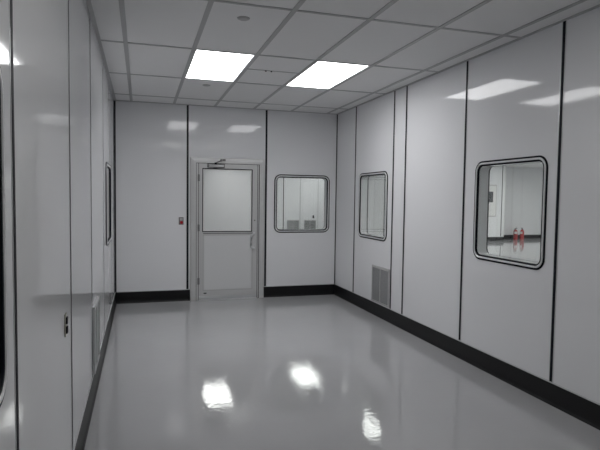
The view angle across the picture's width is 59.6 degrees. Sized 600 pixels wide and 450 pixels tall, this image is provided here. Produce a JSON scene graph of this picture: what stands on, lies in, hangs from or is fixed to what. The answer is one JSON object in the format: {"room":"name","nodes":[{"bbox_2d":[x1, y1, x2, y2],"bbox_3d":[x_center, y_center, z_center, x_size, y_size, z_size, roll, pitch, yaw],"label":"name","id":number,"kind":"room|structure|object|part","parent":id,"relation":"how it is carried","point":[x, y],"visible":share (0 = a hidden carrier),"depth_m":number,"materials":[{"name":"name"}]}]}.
{"room":"clean room","nodes":[
{"label":"clean room","id":0,"kind":"room"},
{"bbox_2d":[0,0,115,449],"bbox_3d":[-1.147,-0.072,2.313,0.125,3.100,11.300,0,3,-17],"label":"wall","id":1,"kind":"structure","parent":0,"point":[59,102],"depth_m":2.28,"materials":[{"name":"white"}]},
{"bbox_2d":[0,67,7,406],"bbox_3d":[-0.745,0.039,0.982,0.146,0.942,0.950,0,3,-17],"label":"window","id":2,"kind":"structure","parent":1,"relation":"in","point":[3,267],"depth_m":1.42,"materials":[{"name":"black"}]},
{"bbox_2d":[64,312,67,336],"bbox_3d":[-1.180,0.504,2.648,0.012,0.115,0.053,0,3,-17],"label":"outlet plate","id":3,"kind":"object","parent":1,"relation":"attached to","point":[65,315],"visible":1,"depth_m":2.64,"materials":[{"name":"grey"}]},
{"bbox_2d":[73,292,115,449],"bbox_3d":[-1.101,1.386,2.409,0.020,0.181,11.300,0,3,-17],"label":"baseboard","id":4,"kind":"structure","parent":1,"relation":"attached to","point":[80,442],"depth_m":4.06,"materials":[{"name":"black rubber"}]},
{"bbox_2d":[92,296,99,373],"bbox_3d":[-1.707,0.908,4.396,0.018,0.537,0.500,0,3,-17],"label":"air vent","id":5,"kind":"object","parent":1,"relation":"in","point":[96,307],"visible":1,"depth_m":4.38,"materials":[{"name":"grey"}]},
{"bbox_2d":[106,162,111,245],"bbox_3d":[-2.330,-0.253,6.198,0.146,0.942,0.950,0,3,-17],"label":"window","id":6,"kind":"structure","parent":1,"relation":"in","point":[108,167],"depth_m":6.31,"materials":[{"name":"black"}]},
{"bbox_3d":[-2.279,-0.254,6.214,0.005,0.845,0.853,0,3,-17],"label":"glass pane","id":7,"kind":"part","parent":6,"relation":"part of","materials":[{"name":"clear glass"}]},
{"bbox_3d":[-2.727,-0.408,7.719,0.005,2.824,0.018,0,3,-17],"label":"corner trim","id":8,"kind":"part","parent":1,"relation":"part of","materials":[{"name":"black"}]},
{"bbox_2d":[115,101,337,291],"bbox_3d":[-1.081,-0.382,8.289,3.726,3.100,0.126,0,3,-17],"label":"wall","id":9,"kind":"structure","parent":0,"point":[155,143],"depth_m":8.03,"materials":[{"name":"white paint"}]},
{"bbox_3d":[-2.722,-0.408,7.726,0.018,2.824,0.006,0,3,-17],"label":"corner trim","id":10,"kind":"part","parent":9,"relation":"part of","materials":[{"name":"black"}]},
{"bbox_2d":[179,217,183,224],"bbox_3d":[-1.816,-0.062,8.011,0.073,0.115,0.024,0,3,-17],"label":"wall switch","id":11,"kind":"object","parent":9,"relation":"attached to","point":[181,219],"visible":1,"depth_m":8.01,"materials":[{"name":"red plastic"}]},
{"bbox_2d":[116,284,334,303],"bbox_3d":[-1.081,1.079,8.301,3.486,0.181,0.020,0,3,-17],"label":"baseboard","id":12,"kind":"structure","parent":9,"relation":"attached to","point":[123,297],"depth_m":8.09,"materials":[{"name":"black rubber"}]},
{"bbox_2d":[190,157,264,300],"bbox_3d":[-1.113,0.067,8.165,1.165,2.215,0.274,0,3,-17],"label":"door","id":13,"kind":"structure","parent":9,"relation":"in","point":[224,264],"depth_m":8.22,"materials":[{"name":"grey metal"}]},
{"bbox_3d":[-1.134,0.586,8.246,0.745,0.840,0.006,0,3,-17],"label":"panel","id":14,"kind":"part","parent":13,"relation":"part of","materials":[{"name":"white"}]},
{"bbox_3d":[-1.133,0.586,8.244,0.781,0.876,0.002,0,3,-17],"label":"panel moulding","id":15,"kind":"part","parent":13,"relation":"part of","materials":[{"name":"grey"}]},
{"bbox_2d":[274,174,329,232],"bbox_3d":[0.018,-0.349,8.628,0.947,0.942,0.146,0,3,-17],"label":"window","id":16,"kind":"structure","parent":9,"relation":"in","point":[279,175],"depth_m":8.56,"materials":[{"name":"black metal"}]},
{"bbox_3d":[0.598,-0.417,8.735,0.014,2.824,0.006,0,3,-17],"label":"corner trim","id":17,"kind":"part","parent":9,"relation":"part of","materials":[{"name":"black"}]},
{"bbox_2d":[204,170,324,229],"bbox_3d":[-3.618,-1.060,20.669,9.870,3.100,0.124,0,3,-17],"label":"wall","id":18,"kind":"structure","parent":0,"point":[226,193],"depth_m":21.04,"materials":[{"name":"white"}]},
{"bbox_2d":[287,220,298,228],"bbox_3d":[-0.289,0.044,21.675,0.520,0.502,0.014,0,3,-17],"label":"air vent","id":19,"kind":"object","parent":18,"relation":"in","point":[291,224],"visible":0.73,"depth_m":21.67,"materials":[{"name":"grey metal"}]},
{"bbox_2d":[304,220,315,228],"bbox_3d":[0.417,0.043,21.889,0.525,0.502,0.014,0,3,-17],"label":"air vent","id":20,"kind":"object","parent":18,"relation":"in","point":[308,224],"visible":0.81,"depth_m":21.89,"materials":[{"name":"grey metal"}]},
{"bbox_2d":[84,239,599,449],"bbox_3d":[5.735,1.169,11.005,21.900,0.100,24.020,0,3,-17],"label":"floor","id":21,"kind":"structure","parent":0,"point":[312,372],"depth_m":4.45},
{"bbox_2d":[513,228,517,239],"bbox_3d":[8.890,0.355,21.621,0.167,0.506,0.165,1,3,10],"label":"fire extinguisher","id":22,"kind":"object","parent":21,"relation":"on","point":[515,233],"visible":1,"depth_m":21.57,"materials":[{"name":"red metal"}]},
{"bbox_2d":[520,228,523,239],"bbox_3d":[9.202,0.354,21.715,0.172,0.506,0.163,0,3,-6],"label":"fire extinguisher","id":23,"kind":"object","parent":21,"relation":"on","point":[522,230],"visible":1,"depth_m":21.65,"materials":[{"name":"red metal"}]},
{"bbox_2d":[86,0,599,167],"bbox_3d":[5.775,-1.880,10.847,21.900,0.033,24.020,0,3,-17],"label":"ceiling","id":24,"kind":"structure","parent":0,"point":[148,48],"depth_m":4.64,"materials":[{"name":"white tile"}]},
{"bbox_2d":[185,50,254,81],"bbox_3d":[-0.893,-1.725,5.631,0.570,0.067,1.248,0,3,-17],"label":"ceiling light","id":25,"kind":"object","parent":24,"relation":"attached to","point":[207,65],"visible":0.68,"depth_m":5.56,"materials":[{"name":"white plastic"}]},
{"bbox_2d":[237,16,249,20],"bbox_3d":[-0.439,-1.601,4.069,0.100,0.010,0.100,0,3,-17],"label":"sprinkler cover","id":26,"kind":"object","parent":24,"relation":"attached to","point":[241,18],"visible":1,"depth_m":4.05,"materials":[{"name":"grey metal"}]},
{"bbox_2d":[286,61,368,88],"bbox_3d":[0.275,-1.728,5.986,0.570,0.067,1.248,0,3,-17],"label":"ceiling light","id":27,"kind":"object","parent":24,"relation":"attached to","point":[323,75],"visible":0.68,"depth_m":5.92,"materials":[{"name":"white plastic"}]},
{"bbox_2d":[368,166,505,236],"bbox_3d":[4.588,-0.991,21.428,6.274,3.100,3.446,0,3,-17],"label":"wall","id":28,"kind":"structure","parent":0,"point":[377,184],"depth_m":19.20,"materials":[{"name":"white"}]},
{"bbox_2d":[489,185,496,216],"bbox_3d":[7.401,-0.949,20.468,0.640,1.250,0.038,0,3,-17],"label":"upper cabinet","id":29,"kind":"object","parent":28,"relation":"attached to","point":[492,188],"visible":0.51,"depth_m":20.50,"materials":[{"name":"grey"}]},
{"bbox_2d":[488,237,503,240],"bbox_3d":[5.068,0.559,19.854,6.270,0.181,0.020,0,3,-17],"label":"baseboard","id":30,"kind":"structure","parent":28,"relation":"attached to","point":[489,238],"depth_m":20.66,"materials":[{"name":"black rubber"}]},
{"bbox_2d":[335,7,599,402],"bbox_3d":[2.299,-0.081,3.360,0.124,3.100,11.300,0,3,-17],"label":"wall","id":31,"kind":"structure","parent":0,"point":[536,94],"depth_m":4.95,"materials":[{"name":"white"}]},
{"bbox_2d":[358,171,387,240],"bbox_3d":[1.075,-0.271,7.394,0.146,0.942,0.950,0,3,-17],"label":"window","id":32,"kind":"structure","parent":31,"relation":"in","point":[384,173],"depth_m":7.44,"materials":[{"name":"black"}]},
{"bbox_2d":[371,265,389,307],"bbox_3d":[1.090,0.820,7.124,0.014,0.502,0.533,0,3,-17],"label":"air vent","id":33,"kind":"object","parent":31,"relation":"in","point":[380,285],"visible":1,"depth_m":7.10,"materials":[{"name":"grey metal"}]},
{"bbox_2d":[334,284,599,429],"bbox_3d":[2.215,1.377,3.416,0.020,0.181,11.300,0,3,-17],"label":"baseboard","id":34,"kind":"structure","parent":31,"relation":"attached to","point":[586,410],"depth_m":4.85,"materials":[{"name":"black rubber"}]},
{"bbox_2d":[473,155,547,269],"bbox_3d":[1.900,-0.119,4.681,0.146,0.942,0.950,0,3,-17],"label":"window","id":35,"kind":"structure","parent":31,"relation":"in","point":[542,159],"depth_m":4.59,"materials":[{"name":"black"}]},
{"bbox_2d":[504,167,542,234],"bbox_3d":[10.598,-0.969,22.536,5.880,3.100,0.122,0,3,-17],"label":"wall","id":36,"kind":"structure","parent":0,"point":[523,186],"depth_m":22.11,"materials":[{"name":"white"}]},
{"bbox_2d":[504,234,540,238],"bbox_3d":[10.599,0.492,22.546,5.880,0.181,0.020,0,3,-17],"label":"baseboard","id":37,"kind":"structure","parent":36,"relation":"attached to","point":[528,236],"depth_m":22.27,"materials":[{"name":"black rubber"}]}
]}

